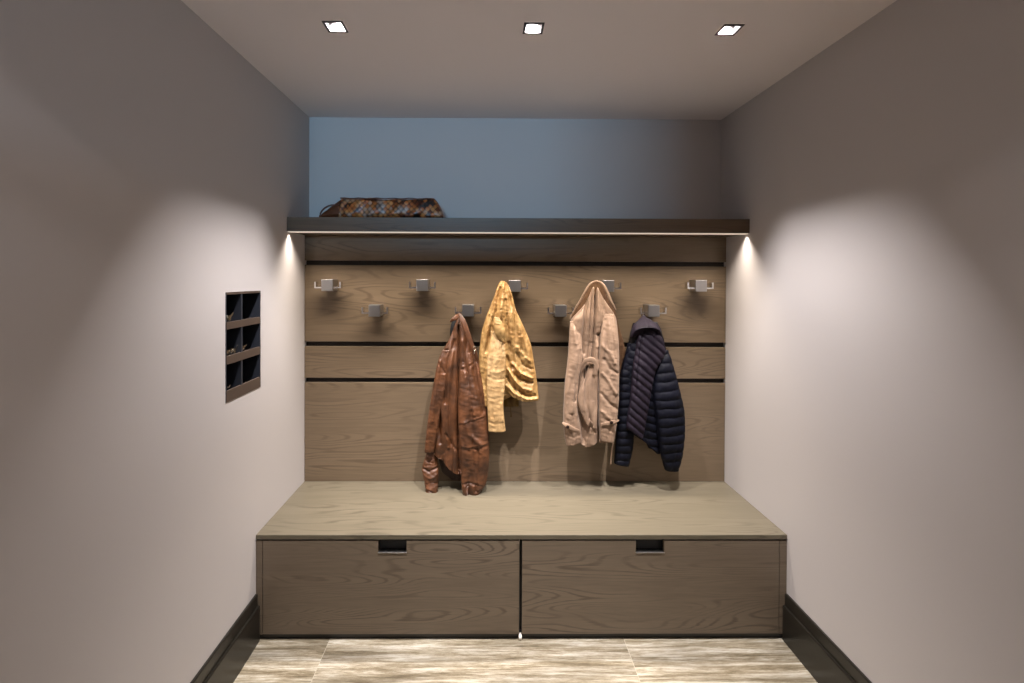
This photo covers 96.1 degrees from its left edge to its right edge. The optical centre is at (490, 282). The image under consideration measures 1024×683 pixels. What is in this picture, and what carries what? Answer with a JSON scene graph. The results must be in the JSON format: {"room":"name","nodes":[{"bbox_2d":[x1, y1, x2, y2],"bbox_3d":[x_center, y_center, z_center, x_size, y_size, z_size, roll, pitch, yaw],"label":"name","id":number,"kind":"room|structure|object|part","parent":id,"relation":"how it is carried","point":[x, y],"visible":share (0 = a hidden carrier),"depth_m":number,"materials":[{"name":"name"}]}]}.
{"room":"mudroom","nodes":[
{"label":"mudroom","id":0,"kind":"room"},
{"bbox_2d":[0,0,308,682],"bbox_3d":[-1.048,0.270,0.618,0.120,2.733,4.086,0,0,0],"label":"wall","id":1,"kind":"structure","parent":0,"point":[151,173],"depth_m":1.28,"materials":[{"name":"grey paint"}]},
{"bbox_2d":[190,594,259,682],"bbox_3d":[-0.981,1.439,0.333,0.018,0.200,3.257,0,0,0],"label":"baseboard","id":2,"kind":"structure","parent":1,"relation":"attached to","point":[225,663],"depth_m":1.77,"materials":[{"name":"black wood"}]},
{"bbox_2d":[225,291,260,402],"bbox_3d":[-1.045,0.244,1.861,0.102,0.416,0.266,0,0,0],"label":"wall organizer","id":3,"kind":"object","parent":1,"relation":"attached to","point":[244,326],"visible":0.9,"depth_m":1.85,"materials":[{"name":"black laminate"}]},
{"bbox_3d":[-1.043,0.245,1.731,0.097,0.416,0.005,0,0,0],"label":"panel","id":4,"kind":"part","parent":3,"relation":"part of","materials":[{"name":"brown wood"}]},
{"bbox_2d":[227,345,237,354],"bbox_3d":[-1.015,0.275,1.810,0.009,0.057,0.069,0,0,0],"label":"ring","id":5,"kind":"object","parent":3,"relation":"in","point":[232,350],"visible":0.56,"depth_m":1.81,"materials":[{"name":"silver metal"}]},
{"bbox_3d":[-1.043,0.040,1.859,0.097,0.008,0.255,0,0,0],"label":"panel","id":6,"kind":"part","parent":3,"relation":"part of","materials":[{"name":"brown laminate"}]},
{"bbox_3d":[-1.045,0.243,1.991,0.097,0.416,0.005,0,0,0],"label":"panel","id":7,"kind":"part","parent":3,"relation":"part of","materials":[{"name":"brown wood"}]},
{"bbox_2d":[309,117,720,218],"bbox_3d":[0.136,0.260,2.609,2.276,2.733,0.120,0,0,0],"label":"wall","id":8,"kind":"structure","parent":0,"point":[472,167],"depth_m":2.54,"materials":[{"name":"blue paint"}]},
{"bbox_2d":[305,236,725,480],"bbox_3d":[0.136,0.413,2.517,2.274,1.324,0.066,0,0,0],"label":"wall panel","id":9,"kind":"object","parent":8,"relation":"attached to","point":[369,383],"visible":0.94,"depth_m":2.48,"materials":[{"name":"brown wood"}]},
{"bbox_2d":[314,279,342,290],"bbox_3d":[-0.852,0.013,2.436,0.138,0.061,0.074,0,0,0],"label":"coat hook","id":10,"kind":"object","parent":9,"relation":"attached to","point":[326,284],"visible":1,"depth_m":2.40,"materials":[{"name":"silver metal"}]},
{"bbox_3d":[-0.802,0.013,2.424,0.038,0.034,0.034,0,0,0],"label":"arm","id":11,"kind":"part","parent":10,"relation":"part of","materials":[{"name":"silver metal"}]},
{"bbox_2d":[361,304,388,316],"bbox_3d":[-0.606,0.147,2.438,0.138,0.061,0.074,0,0,0],"label":"coat hook","id":12,"kind":"object","parent":9,"relation":"attached to","point":[375,310],"visible":1,"depth_m":2.40,"materials":[{"name":"silver metal"}]},
{"bbox_3d":[-0.656,0.146,2.426,0.038,0.034,0.034,0,0,0],"label":"arm","id":13,"kind":"part","parent":12,"relation":"part of","materials":[{"name":"silver metal"}]},
{"bbox_3d":[-0.556,0.146,2.426,0.038,0.034,0.034,0,0,0],"label":"arm","id":14,"kind":"part","parent":12,"relation":"part of","materials":[{"name":"silver metal"}]},
{"bbox_2d":[409,279,435,290],"bbox_3d":[-0.357,0.013,2.439,0.138,0.061,0.074,0,0,0],"label":"coat hook","id":15,"kind":"object","parent":9,"relation":"attached to","point":[421,284],"visible":1,"depth_m":2.40,"materials":[{"name":"silver metal"}]},
{"bbox_2d":[455,304,480,315],"bbox_3d":[-0.117,0.146,2.442,0.138,0.061,0.074,0,0,0],"label":"coat hook","id":16,"kind":"object","parent":9,"relation":"attached to","point":[467,309],"visible":0.96,"depth_m":2.40,"materials":[{"name":"silver metal"}]},
{"bbox_2d":[422,313,488,495],"bbox_3d":[-0.178,0.618,2.372,0.348,0.939,0.135,0,0,0],"label":"leather jacket","id":17,"kind":"object","parent":16,"relation":"hanging from","point":[457,433],"visible":0.98,"depth_m":2.35,"materials":[{"name":"brown leather"}]},
{"bbox_2d":[509,280,527,291],"bbox_3d":[0.128,0.017,2.442,0.138,0.061,0.074,0,0,0],"label":"coat hook","id":18,"kind":"object","parent":9,"relation":"attached to","point":[514,285],"visible":0.73,"depth_m":2.40,"materials":[{"name":"silver metal"}]},
{"bbox_2d":[479,281,538,431],"bbox_3d":[0.098,0.371,2.364,0.308,0.759,0.117,0,0,-8],"label":"jacket","id":19,"kind":"object","parent":18,"relation":"hanging from","point":[506,361],"visible":0.98,"depth_m":2.34,"materials":[{"name":"fabric"}]},
{"bbox_2d":[547,304,573,316],"bbox_3d":[0.369,0.148,2.445,0.138,0.061,0.074,0,0,0],"label":"coat hook","id":20,"kind":"object","parent":9,"relation":"attached to","point":[559,310],"visible":0.98,"depth_m":2.41,"materials":[{"name":"silver metal"}]},
{"bbox_2d":[599,280,620,291],"bbox_3d":[0.618,0.017,2.446,0.138,0.061,0.074,0,0,0],"label":"coat hook","id":21,"kind":"object","parent":9,"relation":"attached to","point":[609,284],"visible":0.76,"depth_m":2.41,"materials":[{"name":"silver metal"}]},
{"bbox_2d":[562,280,624,463],"bbox_3d":[0.537,0.463,2.370,0.351,0.951,0.156,0,0,0],"label":"coat","id":22,"kind":"object","parent":21,"relation":"hanging from","point":[596,349],"visible":1,"depth_m":2.33,"materials":[{"name":"beige fabric"}]},
{"bbox_2d":[638,304,666,316],"bbox_3d":[0.857,0.148,2.449,0.138,0.061,0.074,0,0,0],"label":"coat hook","id":23,"kind":"object","parent":9,"relation":"attached to","point":[650,310],"visible":0.92,"depth_m":2.41,"materials":[{"name":"silver metal"}]},
{"bbox_3d":[0.808,0.148,2.436,0.038,0.034,0.034,0,0,0],"label":"arm","id":24,"kind":"part","parent":23,"relation":"part of","materials":[{"name":"silver metal"}]},
{"bbox_2d":[614,312,684,471],"bbox_3d":[0.820,0.556,2.371,0.348,0.813,0.122,0,0,0],"label":"padded jacket","id":25,"kind":"object","parent":23,"relation":"hanging from","point":[650,408],"visible":1,"depth_m":2.34,"materials":[{"name":"blue fabric"}]},
{"bbox_2d":[630,315,661,343],"bbox_3d":[0.806,0.246,2.372,0.170,0.147,0.107,0,0,0],"label":"hood","id":26,"kind":"object","parent":25,"relation":"attached to","point":[645,331],"depth_m":2.35,"materials":[{"name":"purple fabric"}]},
{"bbox_3d":[0.796,0.510,2.355,0.202,0.571,0.069,0,0,0],"label":"panel","id":27,"kind":"part","parent":25,"relation":"part of","materials":[{"name":"grey fabric"}]},
{"bbox_3d":[0.907,0.148,2.437,0.038,0.034,0.034,0,0,0],"label":"arm","id":28,"kind":"part","parent":23,"relation":"part of","materials":[{"name":"silver metal"}]},
{"bbox_2d":[685,280,713,291],"bbox_3d":[1.106,0.016,2.449,0.138,0.061,0.074,0,0,0],"label":"coat hook","id":29,"kind":"object","parent":9,"relation":"attached to","point":[692,285],"visible":1,"depth_m":2.41,"materials":[{"name":"silver metal"}]},
{"bbox_3d":[1.056,0.016,2.437,0.038,0.034,0.034,0,0,0],"label":"arm","id":30,"kind":"part","parent":29,"relation":"part of","materials":[{"name":"silver metal"}]},
{"bbox_3d":[1.155,0.016,2.437,0.038,0.034,0.034,0,0,0],"label":"arm","id":31,"kind":"part","parent":29,"relation":"part of","materials":[{"name":"silver metal"}]},
{"bbox_2d":[287,217,749,236],"bbox_3d":[0.140,-0.282,2.402,2.274,0.073,0.284,0,0,0],"label":"wall shelf","id":32,"kind":"object","parent":8,"relation":"attached to","point":[307,226],"visible":0.95,"depth_m":2.26,"materials":[{"name":"brown wood"}]},
{"bbox_2d":[319,197,444,217],"bbox_3d":[-0.558,-0.379,2.378,0.641,0.113,0.165,0,0,0],"label":"handbag","id":33,"kind":"object","parent":32,"relation":"on","point":[346,207],"visible":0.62,"depth_m":2.31,"materials":[{"name":"leather"}]},
{"bbox_3d":[-0.815,-0.368,2.361,0.123,0.070,0.012,0,0,-14],"label":"handle","id":34,"kind":"part","parent":33,"relation":"part of","materials":[{"name":"brown leather"}]},
{"bbox_2d":[233,637,816,682],"bbox_3d":[0.145,1.591,0.636,2.516,0.100,4.086,0,0,0],"label":"floor","id":35,"kind":"structure","parent":0,"point":[732,659],"depth_m":1.86,"materials":[{"name":"wood"}]},
{"bbox_2d":[256,481,786,639],"bbox_3d":[0.135,1.303,2.238,2.274,0.452,0.551,0,0,0],"label":"storage bench","id":36,"kind":"object","parent":35,"relation":"on","point":[338,559],"visible":0.97,"depth_m":1.98,"materials":[{"name":"brown wood"}]},
{"bbox_3d":[-0.989,1.300,2.223,0.027,0.402,0.519,0,0,0],"label":"panel","id":37,"kind":"part","parent":36,"relation":"part of","materials":[{"name":"brown wood"}]},
{"bbox_3d":[-0.424,1.303,1.976,1.094,0.400,0.020,0,0,0],"label":"drawer","id":38,"kind":"part","parent":36,"relation":"part of","materials":[{"name":"brown wood"}]},
{"bbox_3d":[0.688,1.307,1.984,1.105,0.400,0.020,0,0,0],"label":"drawer","id":39,"kind":"part","parent":36,"relation":"part of","materials":[{"name":"brown wood"}]},
{"bbox_3d":[1.257,1.308,2.238,0.030,0.402,0.519,0,0,0],"label":"panel","id":40,"kind":"part","parent":36,"relation":"part of","materials":[{"name":"brown wood"}]},
{"bbox_2d":[181,0,896,119],"bbox_3d":[0.155,-0.992,0.617,2.516,0.200,4.086,0,0,0],"label":"ceiling","id":41,"kind":"structure","parent":0,"point":[591,59],"depth_m":1.78,"materials":[{"name":"white paint"}]},
{"bbox_2d":[322,21,348,32],"bbox_3d":[-0.546,-0.946,1.620,0.071,0.091,0.071,0,0,0],"label":"recessed light","id":42,"kind":"object","parent":41,"relation":"in","point":[331,26],"visible":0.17,"depth_m":1.65,"materials":[{"name":"grey metal"}]},
{"bbox_2d":[523,22,544,33],"bbox_3d":[0.152,-0.943,1.625,0.071,0.091,0.071,0,0,0],"label":"recessed light","id":43,"kind":"object","parent":41,"relation":"in","point":[529,27],"visible":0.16,"depth_m":1.65,"materials":[{"name":"grey metal"}]},
{"bbox_2d":[715,24,744,35],"bbox_3d":[0.847,-0.940,1.630,0.071,0.091,0.071,0,0,0],"label":"recessed light","id":44,"kind":"object","parent":41,"relation":"in","point":[726,29],"visible":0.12,"depth_m":1.66,"materials":[{"name":"grey metal"}]},
{"bbox_2d":[721,0,1023,682],"bbox_3d":[1.348,0.279,0.635,0.120,2.733,4.086,0,0,0],"label":"wall","id":45,"kind":"structure","parent":0,"point":[874,343],"depth_m":1.46,"materials":[{"name":"grey paint"}]},
{"bbox_2d":[782,593,871,682],"bbox_3d":[1.277,1.448,0.348,0.018,0.200,3.257,0,0,0],"label":"baseboard","id":46,"kind":"structure","parent":45,"relation":"attached to","point":[823,659],"depth_m":1.78,"materials":[{"name":"black wood"}]}
]}

